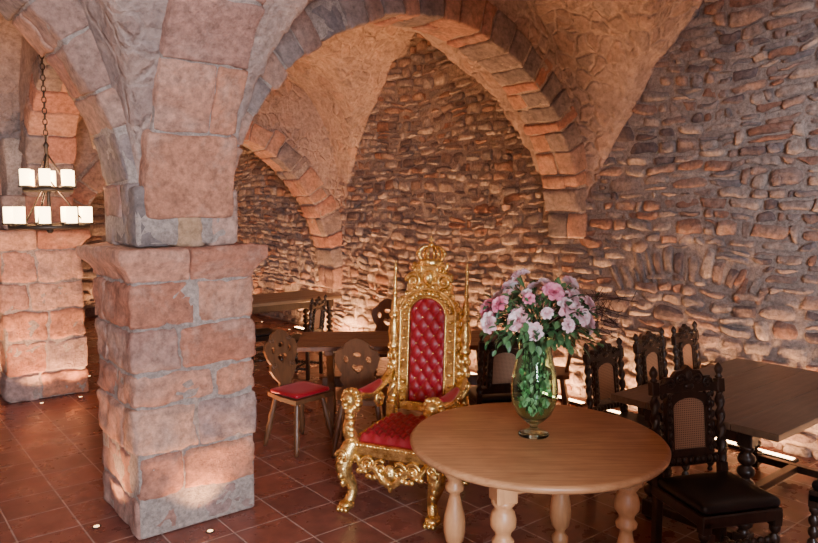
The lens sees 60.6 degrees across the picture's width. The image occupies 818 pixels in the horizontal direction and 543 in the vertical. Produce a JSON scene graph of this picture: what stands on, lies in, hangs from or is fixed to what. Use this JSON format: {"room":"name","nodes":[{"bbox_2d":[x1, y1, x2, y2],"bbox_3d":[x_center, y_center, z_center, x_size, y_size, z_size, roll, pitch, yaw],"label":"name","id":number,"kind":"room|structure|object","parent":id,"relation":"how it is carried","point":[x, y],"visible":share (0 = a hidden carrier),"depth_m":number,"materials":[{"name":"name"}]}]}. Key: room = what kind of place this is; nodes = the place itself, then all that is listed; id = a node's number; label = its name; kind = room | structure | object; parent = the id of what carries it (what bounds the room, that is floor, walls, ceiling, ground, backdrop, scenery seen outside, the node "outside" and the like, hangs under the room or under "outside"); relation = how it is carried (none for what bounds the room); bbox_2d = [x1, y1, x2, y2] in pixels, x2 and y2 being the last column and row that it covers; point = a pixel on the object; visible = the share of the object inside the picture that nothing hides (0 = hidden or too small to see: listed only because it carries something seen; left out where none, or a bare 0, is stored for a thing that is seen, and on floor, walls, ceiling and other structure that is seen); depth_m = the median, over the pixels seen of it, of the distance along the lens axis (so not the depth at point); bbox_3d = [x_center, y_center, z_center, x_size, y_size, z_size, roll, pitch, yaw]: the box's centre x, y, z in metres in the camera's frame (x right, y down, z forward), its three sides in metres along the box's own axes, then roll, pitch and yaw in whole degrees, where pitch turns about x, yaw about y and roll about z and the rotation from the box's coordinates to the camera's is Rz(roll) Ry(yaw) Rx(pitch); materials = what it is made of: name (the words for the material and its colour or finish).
{"room":"historic interior","nodes":[
{"label":"historic interior","id":0,"kind":"room"},
{"bbox_2d":[82,192,106,317],"bbox_3d":[-6.712,-1.234,10.682,8.900,4.353,0.082,-4,7,-39],"label":"wall","id":1,"kind":"structure","parent":0,"point":[98,207],"depth_m":11.88,"materials":[{"name":"stone"}]},
{"bbox_2d":[0,0,705,216],"bbox_3d":[-1.783,-1.414,4.232,8.500,2.495,16.200,-4,7,-39],"label":"ceiling","id":2,"kind":"structure","parent":0,"point":[609,51],"depth_m":6.15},
{"bbox_2d":[1,56,93,233],"bbox_3d":[-2.565,-1.125,4.920,0.592,1.715,0.587,-4,7,-39],"label":"chandelier","id":3,"kind":"object","parent":2,"relation":"hanging from","point":[14,217],"visible":0.86,"depth_m":4.84,"materials":[{"name":"grey metal"}]},
{"bbox_2d":[0,314,817,542],"bbox_3d":[-1.783,1.532,4.511,9.100,0.100,16.800,-4,7,-39],"label":"floor","id":4,"kind":"structure","parent":0,"point":[52,466],"depth_m":4.56,"materials":[{"name":"tile"}]},
{"bbox_2d":[0,138,91,402],"bbox_3d":[-3.993,-0.066,7.342,0.904,2.575,1.567,-4,7,-39],"label":"stone pillar","id":5,"kind":"structure","parent":4,"relation":"on","point":[43,342],"depth_m":6.81,"materials":[{"name":"stone"}]},
{"bbox_2d":[0,132,20,194],"bbox_3d":[-5.841,-1.657,5.755,4.772,2.584,0.550,-4,7,-39],"label":"stone arch","id":6,"kind":"object","parent":5,"relation":"on","point":[3,135],"visible":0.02,"depth_m":6.98,"materials":[{"name":"stone"}]},
{"bbox_2d":[18,33,78,223],"bbox_3d":[-2.593,-1.644,5.612,0.465,2.582,3.501,-4,7,-39],"label":"stone arch","id":7,"kind":"object","parent":5,"relation":"on","point":[62,116],"visible":0.22,"depth_m":6.53,"materials":[{"name":"beige stone"}]},
{"bbox_2d":[71,76,343,288],"bbox_3d":[-2.563,-1.445,8.943,4.220,3.605,0.494,-4,7,-39],"label":"stone arch","id":8,"kind":"object","parent":5,"relation":"on","point":[288,133],"visible":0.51,"depth_m":9.57,"materials":[{"name":"beige stone"}]},
{"bbox_2d":[77,187,267,538],"bbox_3d":[-1.466,0.220,4.347,0.902,2.572,0.902,-4,7,-39],"label":"stone pillar","id":9,"kind":"structure","parent":4,"relation":"on","point":[174,340],"depth_m":4.08,"materials":[{"name":"stone"}]},
{"bbox_2d":[0,0,139,217],"bbox_3d":[-3.343,-1.417,2.683,4.766,2.483,0.517,-4,7,-39],"label":"stone arch","id":10,"kind":"object","parent":9,"relation":"on","point":[59,31],"visible":0.62,"depth_m":3.82,"materials":[{"name":"beige stone"}]},
{"bbox_2d":[138,0,264,218],"bbox_3d":[-0.050,-1.396,2.453,0.543,2.482,4.459,-4,7,-39],"label":"stone arch","id":11,"kind":"object","parent":9,"relation":"on","point":[189,148],"visible":0.86,"depth_m":3.86,"materials":[{"name":"stone"}]},
{"bbox_2d":[234,0,587,238],"bbox_3d":[0.098,-1.572,5.598,4.161,2.724,0.479,-4,7,-39],"label":"stone arch","id":12,"kind":"object","parent":9,"relation":"on","point":[509,39],"visible":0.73,"depth_m":6.02,"materials":[{"name":"beige stone"}]},
{"bbox_2d":[252,327,279,362],"bbox_3d":[-1.778,0.678,8.183,0.425,0.910,0.378,-3,6,-32],"label":"dining chair","id":13,"kind":"object","parent":4,"relation":"on","point":[260,334],"visible":0.09,"depth_m":8.07,"materials":[{"name":"brown wood"}]},
{"bbox_2d":[251,290,341,350],"bbox_3d":[-1.750,0.691,9.055,1.600,0.720,0.797,-4,7,-39],"label":"dining table","id":14,"kind":"object","parent":4,"relation":"on","point":[282,301],"visible":0.34,"depth_m":9.00,"materials":[{"name":"brown wood"}]},
{"bbox_2d":[263,329,333,457],"bbox_3d":[-0.891,0.930,5.550,0.470,0.910,0.414,5,7,41],"label":"chair","id":15,"kind":"object","parent":4,"relation":"on","point":[297,394],"visible":0.98,"depth_m":5.55,"materials":[{"name":"brown wood"}]},
{"bbox_2d":[279,294,326,380],"bbox_3d":[-1.169,0.715,7.792,0.425,0.910,0.378,2,6,18],"label":"dining chair","id":16,"kind":"object","parent":4,"relation":"on","point":[316,320],"visible":0.71,"depth_m":7.71,"materials":[{"name":"brown wood"}]},
{"bbox_2d":[331,337,387,457],"bbox_3d":[-0.363,0.930,5.403,0.426,0.938,0.484,1,5,6],"label":"chair","id":17,"kind":"object","parent":4,"relation":"on","point":[350,377],"visible":0.78,"depth_m":5.19,"materials":[{"name":"brown wood"}]},
{"bbox_2d":[371,299,391,374],"bbox_3d":[-0.203,0.768,7.112,0.426,0.938,0.484,-1,5,-6],"label":"chair","id":18,"kind":"object","parent":4,"relation":"on","point":[385,304],"visible":0.34,"depth_m":7.26,"materials":[{"name":"brown wood"}]},
{"bbox_2d":[297,330,499,427],"bbox_3d":[-0.020,0.960,6.238,1.900,0.746,0.717,0,5,-3],"label":"trestle table","id":19,"kind":"object","parent":4,"relation":"on","point":[328,343],"visible":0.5,"depth_m":6.13,"materials":[{"name":"brown wood"}]},
{"bbox_2d":[334,236,470,530],"bbox_3d":[0.013,0.632,4.517,0.731,1.692,0.848,2,6,23],"label":"throne","id":20,"kind":"object","parent":4,"relation":"on","point":[427,371],"visible":0.87,"depth_m":4.67,"materials":[{"name":"gold metal"}]},
{"bbox_2d":[468,334,517,404],"bbox_3d":[0.667,0.906,5.375,0.409,0.985,0.460,-1,6,-11],"label":"dining chair","id":21,"kind":"object","parent":4,"relation":"on","point":[496,388],"visible":0.34,"depth_m":5.18,"materials":[{"name":"brown wood"}]},
{"bbox_2d":[410,402,670,542],"bbox_3d":[0.636,1.197,3.528,1.264,0.752,1.264,0,5,0],"label":"round table","id":22,"kind":"object","parent":4,"relation":"on","point":[585,451],"visible":0.98,"depth_m":3.29,"materials":[{"name":"brown wood"}]},
{"bbox_2d":[474,268,636,439],"bbox_3d":[0.673,0.399,3.511,0.729,0.836,0.658,-4,7,-39],"label":"vase","id":23,"kind":"object","parent":22,"relation":"on","point":[534,383],"visible":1,"depth_m":3.39,"materials":[{"name":"green glass"}]},
{"bbox_2d":[293,326,798,462],"bbox_3d":[1.146,1.204,7.295,0.090,0.029,9.270,-4,7,-39],"label":"light strip","id":24,"kind":"object","parent":4,"relation":"on","point":[731,444],"visible":0.15,"depth_m":5.53,"materials":[{"name":"glowing white light-emitting plastic"}]},
{"bbox_2d":[555,325,577,405],"bbox_3d":[1.248,0.854,6.202,0.484,0.938,0.426,1,6,12],"label":"chair","id":25,"kind":"object","parent":4,"relation":"on","point":[563,373],"visible":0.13,"depth_m":6.04,"materials":[{"name":"brown wood"}]},
{"bbox_2d":[582,337,671,494],"bbox_3d":[1.451,0.972,4.678,0.409,0.985,0.460,-4,7,-37],"label":"dining chair","id":26,"kind":"object","parent":4,"relation":"on","point":[604,381],"visible":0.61,"depth_m":4.77,"materials":[{"name":"brown wood"}]},
{"bbox_2d":[633,328,714,474],"bbox_3d":[1.900,0.938,5.040,0.409,0.985,0.460,-5,7,-41],"label":"dining chair","id":27,"kind":"object","parent":4,"relation":"on","point":[650,356],"visible":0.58,"depth_m":5.11,"materials":[{"name":"brown wood"}]},
{"bbox_2d":[671,321,741,452],"bbox_3d":[2.288,0.908,5.352,0.409,0.985,0.460,-5,7,-43],"label":"dining chair","id":28,"kind":"object","parent":4,"relation":"on","point":[685,351],"visible":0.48,"depth_m":5.43,"materials":[{"name":"brown wood"}]},
{"bbox_2d":[610,358,817,540],"bbox_3d":[2.175,1.111,4.446,1.620,0.750,0.997,-4,7,-39],"label":"dining table","id":29,"kind":"object","parent":4,"relation":"on","point":[772,402],"visible":0.57,"depth_m":4.19,"materials":[{"name":"brown wood"}]},
{"bbox_2d":[648,362,782,542],"bbox_3d":[1.511,1.039,3.510,0.445,1.070,0.500,-1,6,-14],"label":"dining chair","id":30,"kind":"object","parent":4,"relation":"on","point":[719,500],"visible":0.91,"depth_m":3.61,"materials":[{"name":"brown wood"}]},
{"bbox_2d":[807,478,817,542],"bbox_3d":[2.351,1.041,3.487,0.445,1.070,0.500,-4,7,-39],"label":"dining chair","id":31,"kind":"object","parent":4,"relation":"on","point":[812,531],"visible":1,"depth_m":3.54,"materials":[{"name":"brown wood"}]},
{"bbox_2d":[234,0,817,459],"bbox_3d":[1.518,-0.902,7.161,0.361,4.352,16.502,-4,7,-39],"label":"wall","id":32,"kind":"structure","parent":0,"point":[704,208],"depth_m":6.29,"materials":[{"name":"stone"}]}
]}

